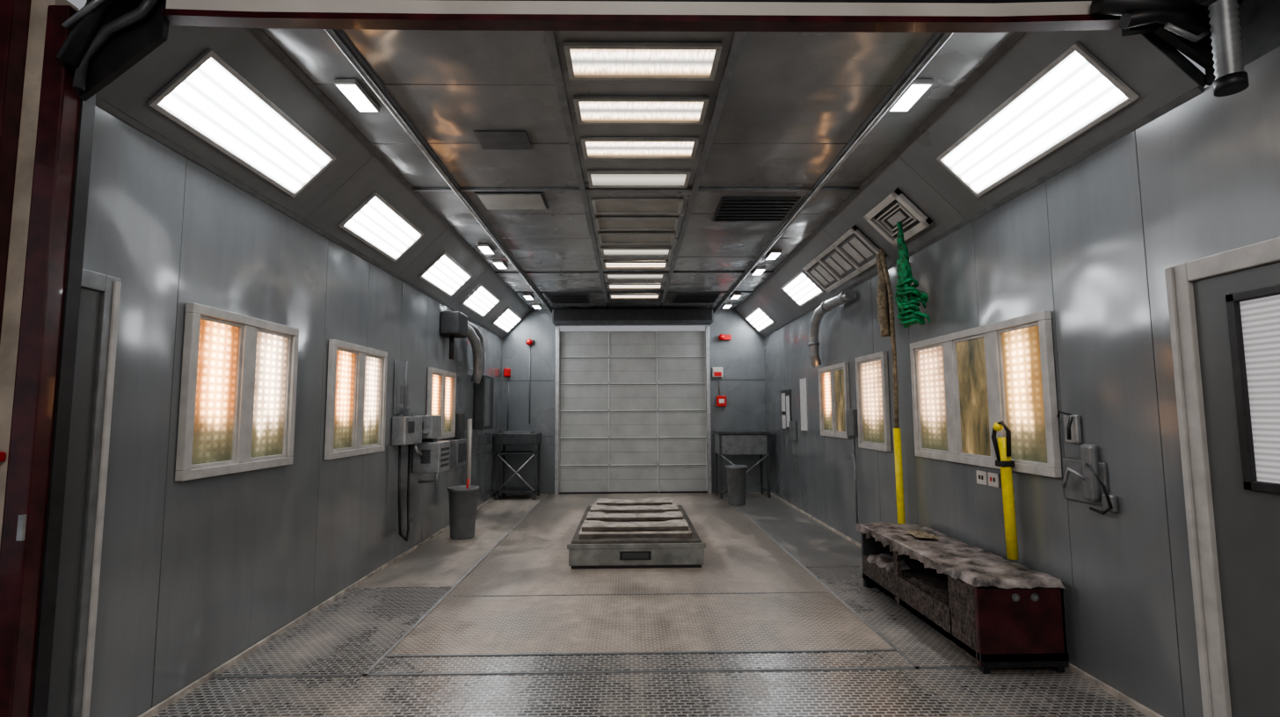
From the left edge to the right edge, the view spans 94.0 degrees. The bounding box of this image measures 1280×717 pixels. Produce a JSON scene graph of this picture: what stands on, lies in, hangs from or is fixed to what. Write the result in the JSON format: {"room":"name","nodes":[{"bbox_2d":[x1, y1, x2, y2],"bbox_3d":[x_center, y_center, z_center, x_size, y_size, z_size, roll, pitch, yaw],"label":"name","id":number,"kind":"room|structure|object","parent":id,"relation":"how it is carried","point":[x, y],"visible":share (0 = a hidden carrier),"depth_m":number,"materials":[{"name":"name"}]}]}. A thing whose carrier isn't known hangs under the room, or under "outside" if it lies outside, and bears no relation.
{"room":"paint spray booth","nodes":[
{"label":"paint spray booth","id":0,"kind":"room"},
{"bbox_2d":[82,105,502,716],"bbox_3d":[-2.594,0.672,6.853,0.131,2.920,8.750,0,-5,-1],"label":"wall","id":1,"kind":"structure","parent":0,"point":[195,574],"depth_m":3.56,"materials":[{"name":"grey metal"}]},
{"bbox_2d":[47,269,121,716],"bbox_3d":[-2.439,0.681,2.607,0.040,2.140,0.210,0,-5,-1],"label":"door","id":2,"kind":"structure","parent":1,"relation":"in","point":[69,695],"depth_m":2.62,"materials":[{"name":"grey metal"}]},
{"bbox_2d":[174,302,298,481],"bbox_3d":[-2.457,0.220,3.728,0.045,0.960,1.040,0,-5,-1],"label":"window","id":3,"kind":"structure","parent":1,"relation":"in","point":[237,403],"depth_m":3.62,"materials":[{"name":"white glass"}]},
{"bbox_2d":[138,493,501,716],"bbox_3d":[-2.511,2.123,6.859,0.020,0.030,8.480,0,-5,-1],"label":"baseboard","id":4,"kind":"structure","parent":1,"relation":"attached to","point":[165,703],"depth_m":3.95,"materials":[{"name":"grey metal"}]},
{"bbox_2d":[324,339,387,459],"bbox_3d":[-2.481,0.370,5.280,0.045,0.960,1.060,0,-5,-1],"label":"window","id":5,"kind":"structure","parent":1,"relation":"in","point":[355,422],"depth_m":5.18,"materials":[{"name":"white glass"}]},
{"bbox_2d":[391,361,422,541],"bbox_3d":[-2.442,0.964,6.290,0.150,1.864,0.536,0,-5,-1],"label":"control box","id":6,"kind":"object","parent":1,"relation":"attached to","point":[407,429],"visible":1,"depth_m":6.17,"materials":[{"name":"metal"}]},
{"bbox_2d":[392,360,424,414],"bbox_3d":[-2.514,0.327,6.534,0.020,0.550,0.850,0,-5,-1],"label":"wall panel","id":7,"kind":"object","parent":1,"relation":"attached to","point":[415,373],"visible":0.93,"depth_m":6.52,"materials":[{"name":"grey paint"}]},
{"bbox_2d":[412,414,450,483],"bbox_3d":[-2.372,1.023,6.779,0.305,0.755,0.480,0,-5,-1],"label":"control box","id":8,"kind":"object","parent":1,"relation":"attached to","point":[435,459],"visible":0.87,"depth_m":6.62,"materials":[{"name":"metal"}]},
{"bbox_2d":[426,367,456,439],"bbox_3d":[-2.517,0.584,7.605,0.045,0.870,1.030,0,-5,-1],"label":"window","id":9,"kind":"structure","parent":1,"relation":"in","point":[441,384],"depth_m":7.59,"materials":[{"name":"white glass"}]},
{"bbox_2d":[445,413,466,467],"bbox_3d":[-2.462,1.093,8.072,0.165,0.700,0.550,0,-5,-1],"label":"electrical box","id":10,"kind":"object","parent":1,"relation":"attached to","point":[458,446],"visible":0.87,"depth_m":8.02,"materials":[{"name":"grey metal"}]},
{"bbox_2d":[439,311,484,384],"bbox_3d":[-2.431,-0.101,8.406,0.250,0.882,1.700,0,-5,-1],"label":"duct","id":11,"kind":"object","parent":1,"relation":"attached to","point":[454,324],"visible":1,"depth_m":7.87,"materials":[{"name":"black metal"}]},
{"bbox_2d":[473,374,494,429],"bbox_3d":[-2.491,0.700,9.563,0.160,0.850,0.650,0,-5,-1],"label":"upper cabinet","id":12,"kind":"object","parent":1,"relation":"attached to","point":[483,391],"visible":0.89,"depth_m":9.27,"materials":[{"name":"grey metal"}]},
{"bbox_2d":[95,21,531,338],"bbox_3d":[-2.283,-1.062,6.989,0.594,0.590,8.800,0,-5,-1],"label":"ceiling","id":13,"kind":"structure","parent":0,"point":[359,170],"depth_m":3.96,"materials":[{"name":"grey paint"}]},
{"bbox_2d":[146,48,336,197],"bbox_3d":[-2.249,-1.315,3.523,0.295,0.295,1.250,0,-5,-1],"label":"ceiling light","id":14,"kind":"object","parent":13,"relation":"attached to","point":[208,98],"visible":1,"depth_m":3.36,"materials":[{"name":"white plastic"}]},
{"bbox_2d":[338,191,424,261],"bbox_3d":[-2.277,-1.149,5.355,0.295,0.295,1.130,0,-5,-1],"label":"ceiling light","id":15,"kind":"object","parent":13,"relation":"attached to","point":[375,222],"visible":1,"depth_m":5.27,"materials":[{"name":"white plastic"}]},
{"bbox_2d":[418,251,472,298],"bbox_3d":[-2.305,-0.987,7.157,0.295,0.295,1.150,0,-5,-1],"label":"ceiling light","id":16,"kind":"object","parent":13,"relation":"attached to","point":[445,274],"visible":1,"depth_m":7.09,"materials":[{"name":"white plastic"}]},
{"bbox_2d":[460,283,501,318],"bbox_3d":[-2.331,-0.838,8.816,0.295,0.295,1.180,0,-5,-1],"label":"ceiling light","id":17,"kind":"object","parent":13,"relation":"attached to","point":[481,301],"visible":1,"depth_m":8.76,"materials":[{"name":"white plastic"}]},
{"bbox_2d":[491,306,522,333],"bbox_3d":[-2.360,-0.672,10.658,0.295,0.295,1.220,0,-5,-1],"label":"ceiling light","id":18,"kind":"object","parent":13,"relation":"attached to","point":[508,319],"visible":1,"depth_m":10.60,"materials":[{"name":"white plastic"}]},
{"bbox_2d":[500,309,767,494],"bbox_3d":[-0.113,0.769,11.324,5.170,3.500,0.104,0,-5,-1],"label":"wall","id":19,"kind":"structure","parent":0,"point":[741,359],"depth_m":11.29,"materials":[{"name":"grey metal"}]},
{"bbox_2d":[324,29,552,312],"bbox_3d":[-1.619,-1.300,7.021,0.060,0.073,8.800,0,-5,-1],"label":"trim","id":20,"kind":"structure","parent":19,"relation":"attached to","point":[338,36],"depth_m":4.07,"materials":[{"name":"grey metal"}]},
{"bbox_2d":[503,368,510,429],"bbox_3d":[-2.497,0.752,11.198,0.120,1.140,0.075,0,-5,-1],"label":"fire alarm box","id":21,"kind":"object","parent":19,"relation":"attached to","point":[506,371],"visible":1,"depth_m":11.21,"materials":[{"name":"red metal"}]},
{"bbox_2d":[525,339,534,423],"bbox_3d":[-2.078,0.424,11.204,0.160,1.590,0.135,0,-5,-1],"label":"beacon","id":22,"kind":"object","parent":19,"relation":"attached to","point":[529,342],"visible":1,"depth_m":11.24,"materials":[{"name":"red metal"}]},
{"bbox_2d":[554,326,712,494],"bbox_3d":[-0.131,0.954,11.219,2.900,3.126,0.160,0,-5,-1],"label":"door","id":23,"kind":"structure","parent":19,"relation":"in","point":[632,414],"depth_m":11.22,"materials":[{"name":"grey metal"}]},
{"bbox_2d":[712,367,723,378],"bbox_3d":[1.470,0.262,11.311,0.200,0.190,0.060,0,-5,-1],"label":"fire alarm box","id":24,"kind":"object","parent":19,"relation":"attached to","point":[716,372],"visible":1,"depth_m":11.29,"materials":[{"name":"white plastic"}]},
{"bbox_2d":[716,377,726,407],"bbox_3d":[1.532,0.630,11.274,0.180,0.550,0.070,0,-5,-1],"label":"fire alarm box","id":25,"kind":"object","parent":19,"relation":"attached to","point":[721,400],"visible":1,"depth_m":11.23,"materials":[{"name":"red metal"}]},
{"bbox_2d":[718,334,731,340],"bbox_3d":[1.612,-0.405,11.336,0.248,0.120,0.135,0,-5,-1],"label":"beacon","id":26,"kind":"object","parent":19,"relation":"attached to","point":[721,337],"visible":1,"depth_m":11.34,"materials":[{"name":"red plastic"}]},
{"bbox_2d":[713,32,953,312],"bbox_3d":[1.511,-1.314,7.071,0.060,0.073,8.800,0,-5,-1],"label":"trim","id":27,"kind":"structure","parent":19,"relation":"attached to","point":[939,40],"depth_m":4.12,"materials":[{"name":"grey metal"}]},
{"bbox_2d":[609,293,660,298],"bbox_3d":[-0.091,-1.043,10.034,0.840,0.022,0.330,0,-5,-1],"label":"ceiling light","id":28,"kind":"object","parent":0,"point":[633,295],"depth_m":10.05,"materials":[{"name":"white plastic"}]},
{"bbox_2d":[607,283,662,289],"bbox_3d":[-0.078,-1.115,9.237,0.840,0.022,0.330,0,-5,-1],"label":"ceiling light","id":29,"kind":"object","parent":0,"point":[609,286],"depth_m":9.23,"materials":[{"name":"white plastic"}]},
{"bbox_2d":[603,261,668,269],"bbox_3d":[-0.057,-1.236,7.893,0.840,0.022,0.330,0,-5,-1],"label":"ceiling light","id":30,"kind":"object","parent":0,"point":[607,265],"depth_m":7.90,"materials":[{"name":"white plastic"}]},
{"bbox_2d":[605,273,665,279],"bbox_3d":[-0.067,-1.177,8.540,0.840,0.022,0.330,0,-5,-1],"label":"ceiling light","id":31,"kind":"object","parent":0,"point":[608,276],"depth_m":8.56,"materials":[{"name":"white plastic"}]},
{"bbox_2d":[260,28,1013,310],"bbox_3d":[-0.054,-1.383,7.053,4.110,0.120,8.800,0,-5,-1],"label":"ceiling","id":32,"kind":"structure","parent":0,"point":[794,102],"depth_m":4.13,"materials":[{"name":"grey paint"}]},
{"bbox_2d":[333,79,379,112],"bbox_3d":[-1.726,-1.603,3.652,0.130,0.031,0.340,0,-5,-1],"label":"ceiling spotlight","id":33,"kind":"object","parent":32,"relation":"attached to","point":[353,91],"depth_m":3.61,"materials":[{"name":"white plastic"}]},
{"bbox_2d":[477,244,494,254],"bbox_3d":[-1.819,-1.295,7.067,0.130,0.031,0.340,0,-5,-1],"label":"ceiling spotlight","id":34,"kind":"object","parent":32,"relation":"attached to","point":[486,249],"depth_m":7.01,"materials":[{"name":"white plastic"}]},
{"bbox_2d":[492,260,507,269],"bbox_3d":[-1.831,-1.228,7.814,0.130,0.031,0.340,0,-5,-1],"label":"ceiling spotlight","id":35,"kind":"object","parent":32,"relation":"attached to","point":[498,264],"depth_m":7.76,"materials":[{"name":"white plastic"}]},
{"bbox_2d":[473,130,531,149],"bbox_3d":[-0.976,-1.565,4.283,0.360,0.008,0.280,0,-5,-1],"label":"access hatch","id":36,"kind":"object","parent":32,"relation":"attached to","point":[488,140],"visible":1,"depth_m":4.27,"materials":[{"name":"grey metal"}]},
{"bbox_2d":[474,191,549,210],"bbox_3d":[-1.165,-1.444,5.489,0.600,0.026,0.410,0,-5,-1],"label":"ceiling vent","id":37,"kind":"object","parent":32,"relation":"in","point":[490,200],"depth_m":5.42,"materials":[{"name":"grey metal"}]},
{"bbox_2d":[523,294,534,299],"bbox_3d":[-1.865,-1.030,10.005,0.130,0.031,0.340,0,-5,-1],"label":"ceiling spotlight","id":38,"kind":"object","parent":32,"relation":"attached to","point":[527,296],"depth_m":9.96,"materials":[{"name":"white plastic"}]},
{"bbox_2d":[531,304,541,308],"bbox_3d":[-1.879,-0.950,10.901,0.130,0.031,0.340,0,-5,-1],"label":"ceiling spotlight","id":39,"kind":"object","parent":32,"relation":"attached to","point":[536,306],"depth_m":10.78,"materials":[{"name":"white plastic"}]},
{"bbox_2d":[545,293,590,303],"bbox_3d":[-1.218,-1.018,10.215,0.700,0.026,0.800,0,-5,-1],"label":"ceiling vent","id":40,"kind":"object","parent":32,"relation":"in","point":[554,298],"depth_m":10.09,"materials":[{"name":"black metal"}]},
{"bbox_2d":[552,307,713,325],"bbox_3d":[-0.132,-0.775,11.119,2.980,0.300,0.330,0,-5,-1],"label":"housing","id":41,"kind":"object","parent":32,"relation":"attached to","point":[652,316],"visible":1,"depth_m":10.99,"materials":[{"name":"black metal"}]},
{"bbox_2d":[411,188,859,293],"bbox_3d":[-0.061,-1.275,7.476,3.910,0.021,4.562,0,-5,-1],"label":"trim","id":42,"kind":"structure","parent":32,"relation":"attached to","point":[413,189],"depth_m":5.22,"materials":[{"name":"grey metal"}]},
{"bbox_2d":[600,247,671,256],"bbox_3d":[-0.047,-1.294,7.246,0.840,0.022,0.330,0,-5,-1],"label":"ceiling light","id":43,"kind":"object","parent":32,"relation":"in","point":[614,251],"depth_m":7.25,"materials":[{"name":"white plastic"}]},
{"bbox_2d":[597,232,675,244],"bbox_3d":[-0.038,-1.344,6.688,0.840,0.022,0.380,0,-5,-1],"label":"ceiling light","id":44,"kind":"object","parent":32,"relation":"in","point":[605,238],"depth_m":6.70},
{"bbox_2d":[595,217,679,230],"bbox_3d":[-0.030,-1.391,6.170,0.840,0.022,0.380,0,-5,-1],"label":"ceiling light","id":45,"kind":"object","parent":32,"relation":"in","point":[603,223],"depth_m":6.17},
{"bbox_2d":[591,198,683,214],"bbox_3d":[-0.022,-1.438,5.652,0.840,0.022,0.380,0,-5,-1],"label":"ceiling light","id":46,"kind":"object","parent":32,"relation":"in","point":[600,206],"depth_m":5.65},
{"bbox_2d":[587,170,690,188],"bbox_3d":[-0.012,-1.497,4.995,0.840,0.022,0.330,0,-5,-1],"label":"ceiling light","id":47,"kind":"object","parent":32,"relation":"in","point":[596,178],"depth_m":4.99,"materials":[{"name":"white plastic"}]},
{"bbox_2d":[581,137,698,159],"bbox_3d":[-0.003,-1.550,4.407,0.840,0.022,0.330,0,-5,-1],"label":"ceiling light","id":48,"kind":"object","parent":32,"relation":"in","point":[593,148],"depth_m":4.40,"materials":[{"name":"white plastic"}]},
{"bbox_2d":[573,95,709,124],"bbox_3d":[0.006,-1.599,3.860,0.840,0.022,0.330,0,-5,-1],"label":"ceiling light","id":49,"kind":"object","parent":32,"relation":"attached to","point":[590,110],"depth_m":3.85,"materials":[{"name":"white plastic"}]},
{"bbox_2d":[543,30,745,303],"bbox_3d":[-0.032,-1.351,6.598,1.030,0.025,7.900,0,-5,-1],"label":"trim","id":50,"kind":"structure","parent":32,"relation":"attached to","point":[738,37],"depth_m":4.11,"materials":[{"name":"grey metal"}]},
{"bbox_2d":[672,293,720,303],"bbox_3d":[0.956,-1.028,10.250,0.750,0.026,0.800,0,-5,-1],"label":"ceiling vent","id":51,"kind":"object","parent":32,"relation":"in","point":[679,298],"depth_m":10.15,"materials":[{"name":"black metal"}]},
{"bbox_2d":[722,303,732,308],"bbox_3d":[1.600,-0.965,10.957,0.130,0.031,0.340,0,-5,-1],"label":"ceiling spotlight","id":52,"kind":"object","parent":32,"relation":"attached to","point":[727,305],"depth_m":10.90,"materials":[{"name":"white plastic"}]},
{"bbox_2d":[730,293,741,298],"bbox_3d":[1.614,-1.046,10.061,0.130,0.031,0.340,0,-5,-1],"label":"ceiling spotlight","id":53,"kind":"object","parent":32,"relation":"attached to","point":[735,295],"depth_m":9.99,"materials":[{"name":"white plastic"}]},
{"bbox_2d":[712,196,800,221],"bbox_3d":[1.101,-1.431,5.785,0.720,0.026,0.670,0,-5,-1],"label":"ceiling vent","id":54,"kind":"object","parent":32,"relation":"in","point":[729,208],"depth_m":5.69,"materials":[{"name":"black metal"}]},
{"bbox_2d":[751,267,765,275],"bbox_3d":[1.642,-1.208,8.268,0.130,0.031,0.340,0,-5,-1],"label":"ceiling spotlight","id":55,"kind":"object","parent":32,"relation":"attached to","point":[759,271],"depth_m":8.19,"materials":[{"name":"white plastic"}]},
{"bbox_2d":[764,250,781,260],"bbox_3d":[1.656,-1.284,7.422,0.130,0.031,0.340,0,-5,-1],"label":"ceiling spotlight","id":56,"kind":"object","parent":32,"relation":"attached to","point":[773,255],"depth_m":7.36,"materials":[{"name":"white plastic"}]},
{"bbox_2d":[887,79,933,111],"bbox_3d":[1.664,-1.620,3.687,0.130,0.031,0.340,0,-5,-1],"label":"ceiling spotlight","id":57,"kind":"object","parent":32,"relation":"attached to","point":[917,88],"depth_m":3.65,"materials":[{"name":"white plastic"}]},
{"bbox_2d":[563,42,722,80],"bbox_3d":[0.014,-1.648,3.322,0.840,0.022,0.330,0,-5,-1],"label":"ceiling light","id":58,"kind":"object","parent":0,"point":[585,61],"depth_m":3.31,"materials":[{"name":"white plastic"}]},
{"bbox_2d":[151,492,1149,716],"bbox_3d":[-0.053,1.953,3.840,12.000,0.200,16.000,0,-5,-1],"label":"floor","id":59,"kind":"structure","parent":0,"point":[350,634],"depth_m":3.93,"materials":[{"name":"galvanised steel"},{"name":"grey steel"}]},
{"bbox_2d":[447,479,479,539],"bbox_3d":[-2.159,1.822,7.283,0.374,0.702,0.374,0,-5,-1],"label":"waste bin","id":60,"kind":"object","parent":59,"relation":"on","point":[463,498],"visible":1,"depth_m":7.15,"materials":[{"name":"grey plastic"}]},
{"bbox_2d":[465,419,472,485],"bbox_3d":[-2.471,1.583,8.605,0.068,1.420,0.068,0,-5,-1],"label":"pipe","id":61,"kind":"object","parent":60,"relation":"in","point":[469,421],"visible":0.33,"depth_m":8.60,"materials":[{"name":"grey metal"}]},
{"bbox_2d":[494,431,541,500],"bbox_3d":[-2.163,1.891,10.656,0.720,1.170,0.570,0,-5,-1],"label":"stand","id":62,"kind":"object","parent":59,"relation":"on","point":[506,438],"visible":1,"depth_m":10.41,"materials":[{"name":"grey metal"}]},
{"bbox_2d":[211,494,990,678],"bbox_3d":[-0.192,2.159,7.274,4.670,0.006,7.680,0,-5,-1],"label":"trim","id":63,"kind":"structure","parent":59,"relation":"attached to","point":[894,649],"depth_m":3.71,"materials":[{"name":"metal"}]},
{"bbox_2d":[567,498,705,569],"bbox_3d":[-0.052,1.934,6.874,1.340,0.381,2.261,0,-5,-1],"label":"platform","id":64,"kind":"object","parent":59,"relation":"on","point":[610,534],"visible":1,"depth_m":5.88,"materials":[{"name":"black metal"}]},
{"bbox_2d":[725,465,747,505],"bbox_3d":[1.573,2.062,9.730,0.354,0.620,0.354,0,-5,-1],"label":"waste bin","id":65,"kind":"object","parent":59,"relation":"on","point":[736,474],"visible":1,"depth_m":9.60,"materials":[{"name":"grey plastic"}]},
{"bbox_2d":[713,429,770,498],"bbox_3d":[1.822,1.876,10.694,0.910,1.160,0.620,0,-5,-1],"label":"work table","id":66,"kind":"object","parent":59,"relation":"on","point":[740,442],"visible":0.99,"depth_m":10.44,"materials":[{"name":"grey metal"}]},
{"bbox_2d":[878,248,905,523],"bbox_3d":[2.320,0.476,5.465,0.073,3.005,0.214,-5,-7,44],"label":"pipe","id":67,"kind":"object","parent":59,"relation":"on","point":[897,434],"visible":0.8,"depth_m":5.49,"materials":[{"name":"metal"}]},
{"bbox_2d":[875,254,890,336],"bbox_3d":[2.305,-0.601,5.639,0.148,0.792,0.115,0,-5,-1],"label":"hose","id":68,"kind":"object","parent":67,"relation":"attached to","point":[882,295],"visible":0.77,"depth_m":5.60,"materials":[{"name":"brown fabric"}]},
{"bbox_2d":[856,522,1069,674],"bbox_3d":[2.167,1.607,4.289,0.556,0.542,1.809,0,-5,-1],"label":"storage bench","id":69,"kind":"object","parent":59,"relation":"on","point":[999,612],"visible":0.95,"depth_m":3.60,"materials":[{"name":"red paint"}]},
{"bbox_2d":[904,530,939,539],"bbox_3d":[2.174,1.357,4.604,0.165,0.027,0.257,0,-5,-1],"label":"rag","id":70,"kind":"object","parent":69,"relation":"on","point":[917,534],"visible":1,"depth_m":4.56,"materials":[{"name":"beige fabric"}]},
{"bbox_2d":[991,421,1018,559],"bbox_3d":[2.391,0.853,3.902,0.105,0.893,0.119,0,-5,-1],"label":"pipe","id":71,"kind":"object","parent":69,"relation":"on","point":[1002,448],"visible":1,"depth_m":3.88,"materials":[{"name":"yellow metal"}]},
{"bbox_2d":[734,28,1206,337],"bbox_3d":[2.178,-1.082,7.060,0.594,0.590,8.800,0,-5,-1],"label":"ceiling","id":72,"kind":"structure","parent":0,"point":[1163,78],"depth_m":3.79,"materials":[{"name":"grey paint"}]},
{"bbox_2d":[744,305,775,332],"bbox_3d":[2.141,-0.692,10.730,0.295,0.295,1.220,0,-5,-1],"label":"ceiling light","id":73,"kind":"object","parent":72,"relation":"attached to","point":[758,318],"visible":1,"depth_m":10.67,"materials":[{"name":"white plastic"}]},
{"bbox_2d":[780,269,824,307],"bbox_3d":[2.183,-0.931,8.076,0.295,0.295,1.050,0,-5,-1],"label":"ceiling light","id":74,"kind":"object","parent":72,"relation":"attached to","point":[801,288],"visible":1,"depth_m":8.03,"materials":[{"name":"white plastic"}]},
{"bbox_2d":[802,225,887,292],"bbox_3d":[2.202,-1.054,6.596,0.334,0.334,1.680,0,-5,-1],"label":"louver panel","id":75,"kind":"object","parent":72,"relation":"attached to","point":[854,252],"visible":0.96,"depth_m":6.43,"materials":[{"name":"grey metal"}]},
{"bbox_2d":[863,188,933,247],"bbox_3d":[2.206,-1.200,5.144,0.316,0.316,0.640,0,-5,-1],"label":"ceiling vent","id":76,"kind":"object","parent":72,"relation":"in","point":[897,207],"visible":0.94,"depth_m":5.08,"materials":[{"name":"grey metal"}]},
{"bbox_2d":[894,221,930,327],"bbox_3d":[2.289,-0.713,5.072,0.244,0.903,0.201,0,-5,-1],"label":"hose","id":77,"kind":"object","parent":76,"relation":"hanging from","point":[907,298],"visible":1,"depth_m":5.03,"materials":[{"name":"green rubber"}]},
{"bbox_2d":[936,41,1139,197],"bbox_3d":[2.253,-1.338,3.555,0.295,0.295,1.330,0,-5,-1],"label":"ceiling light","id":78,"kind":"object","parent":72,"relation":"attached to","point":[1076,91],"visible":1,"depth_m":3.37,"materials":[{"name":"white plastic"}]},
{"bbox_2d":[763,46,1279,716],"bbox_3d":[2.519,0.589,6.262,0.131,2.920,10.100,0,-5,-1],"label":"wall","id":79,"kind":"structure","parent":0,"point":[1092,244],"depth_m":3.27,"materials":[{"name":"grey metal"}]},
{"bbox_2d":[780,389,791,430],"bbox_3d":[2.388,0.841,9.777,0.018,0.650,0.550,0,-5,-1],"label":"notice board","id":80,"kind":"object","parent":79,"relation":"attached to","point":[785,395],"visible":0.84,"depth_m":9.77,"materials":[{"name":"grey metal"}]},
{"bbox_2d":[788,421,796,441],"bbox_3d":[2.377,1.123,9.285,0.060,0.300,0.220,0,-5,-1],"label":"junction box","id":81,"kind":"object","parent":79,"relation":"attached to","point":[792,424],"visible":1,"depth_m":9.19,"materials":[{"name":"grey metal"}]},
{"bbox_2d":[800,378,807,430],"bbox_3d":[2.406,0.676,8.783,0.012,0.760,0.300,0,-5,-1],"label":"paper sheet","id":82,"kind":"object","parent":79,"relation":"attached to","point":[803,381],"visible":1,"depth_m":8.75,"materials":[{"name":"white paper"}]},
{"bbox_2d":[807,289,855,366],"bbox_3d":[2.321,-0.337,7.309,0.181,0.790,1.338,0,-5,-1],"label":"duct","id":83,"kind":"object","parent":79,"relation":"attached to","point":[847,295],"visible":1,"depth_m":7.65,"materials":[{"name":"metal"}]},
{"bbox_2d":[818,362,850,438],"bbox_3d":[2.411,0.530,7.441,0.045,0.890,1.000,0,-5,-1],"label":"window","id":84,"kind":"structure","parent":79,"relation":"in","point":[833,381],"depth_m":7.39,"materials":[{"name":"white glass"}]},
{"bbox_2d":[845,409,858,523],"bbox_3d":[2.408,1.233,6.715,0.080,1.320,0.200,0,-5,-1],"label":"junction box","id":85,"kind":"object","parent":79,"relation":"attached to","point":[851,415],"visible":0.78,"depth_m":6.69,"materials":[{"name":"grey metal"}]},
{"bbox_2d":[855,351,891,451],"bbox_3d":[2.430,0.453,6.253,0.045,0.990,0.740,0,-5,-1],"label":"window","id":86,"kind":"structure","parent":79,"relation":"in","point":[871,370],"depth_m":6.24,"materials":[{"name":"white glass"}]},
{"bbox_2d":[770,492,1163,716],"bbox_3d":[2.439,2.098,6.903,0.020,0.030,8.550,0,-5,-1],"label":"baseboard","id":87,"kind":"structure","parent":79,"relation":"attached to","point":[1130,701],"depth_m":3.26,"materials":[{"name":"grey metal"}]},
{"bbox_2d":[909,310,1061,478],"bbox_3d":[2.458,0.285,4.446,0.045,1.000,1.750,0,-5,-1],"label":"window","id":88,"kind":"structure","parent":79,"relation":"in","point":[965,382],"depth_m":4.18,"materials":[{"name":"white glass"}]},
{"bbox_2d":[976,470,999,487],"bbox_3d":[2.479,0.856,4.245,0.014,0.095,0.270,0,-5,-1],"label":"electrical outlet","id":89,"kind":"object","parent":79,"relation":"attached to","point":[993,479],"visible":1,"depth_m":4.24,"materials":[{"name":"white plastic"}]},
{"bbox_2d":[1056,410,1082,443],"bbox_3d":[2.462,0.394,3.449,0.070,0.186,0.144,0,-5,-1],"label":"switch","id":90,"kind":"object","parent":79,"relation":"attached to","point":[1072,428],"visible":1,"depth_m":3.39,"materials":[{"name":"metal"}]},
{"bbox_2d":[1061,443,1118,515],"bbox_3d":[2.450,0.659,3.314,0.100,0.368,0.398,0,-5,-1],"label":"electrical box","id":91,"kind":"object","parent":79,"relation":"attached to","point":[1085,480],"visible":1,"depth_m":3.26,"materials":[{"name":"grey metal"}]},
{"bbox_2d":[1164,236,1279,716],"bbox_3d":[2.468,0.599,2.134,0.102,2.160,1.120,0,-5,-1],"label":"door","id":92,"kind":"structure","parent":79,"relation":"in","point":[1224,308],"depth_m":2.51,"materials":[{"name":"grey paint"}]},
{"bbox_2d":[1205,0,1279,86],"bbox_3d":[2.559,-1.825,2.057,0.600,1.125,1.290,0,-5,-1],"label":"soffit panel","id":93,"kind":"object","parent":79,"relation":"on","point":[1260,19],"visible":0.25,"depth_m":2.44,"materials":[{"name":"black metal"}]},
{"bbox_2d":[1090,0,1214,68],"bbox_3d":[2.225,-1.435,2.550,0.555,0.290,0.208,0,-5,-1],"label":"bracket","id":94,"kind":"object","parent":93,"relation":"attached to","point":[1184,25],"visible":0.77,"depth_m":2.52,"materials":[{"name":"black metal"}]},
{"bbox_2d":[1195,0,1249,96],"bbox_3d":[2.320,-1.290,2.377,0.151,0.448,0.129,0,-5,-1],"label":"flexible hose","id":95,"kind":"object","parent":93,"relation":"hanging from","point":[1231,78],"visible":1,"depth_m":2.35,"materials":[{"name":"grey metal"}]},
{"bbox_3d":[-4.341,-0.281,2.448,3.400,4.050,0.120,0,-5,-1],"label":"wall","id":96,"kind":"structure","parent":0,"visible":0},
{"bbox_2d":[0,0,96,716],"bbox_3d":[-2.507,-0.118,2.432,0.265,3.700,0.180,0,-5,-1],"label":"frame","id":97,"kind":"object","parent":96,"relation":"attached to","point":[47,130],"visible":0.88,"depth_m":2.43,"materials":[{"name":"red paint"}]},
{"bbox_2d":[56,0,169,101],"bbox_3d":[-2.213,-1.413,2.509,0.372,0.610,0.157,0,-5,-1],"label":"bracket","id":98,"kind":"object","parent":96,"relation":"attached to","point":[105,39],"visible":0.99,"depth_m":2.54,"materials":[{"name":"black metal"}]},
{"bbox_3d":[0.073,-2.030,2.659,4.850,0.580,0.050,0,-5,-1],"label":"wall","id":99,"kind":"structure","parent":0,"visible":0},
{"bbox_2d":[161,0,1120,32],"bbox_3d":[0.051,-1.583,2.609,4.160,0.275,0.070,0,-5,-1],"label":"beam","id":100,"kind":"structure","parent":99,"relation":"in","point":[830,16],"depth_m":2.59,"materials":[{"name":"beige metal"}]}
]}

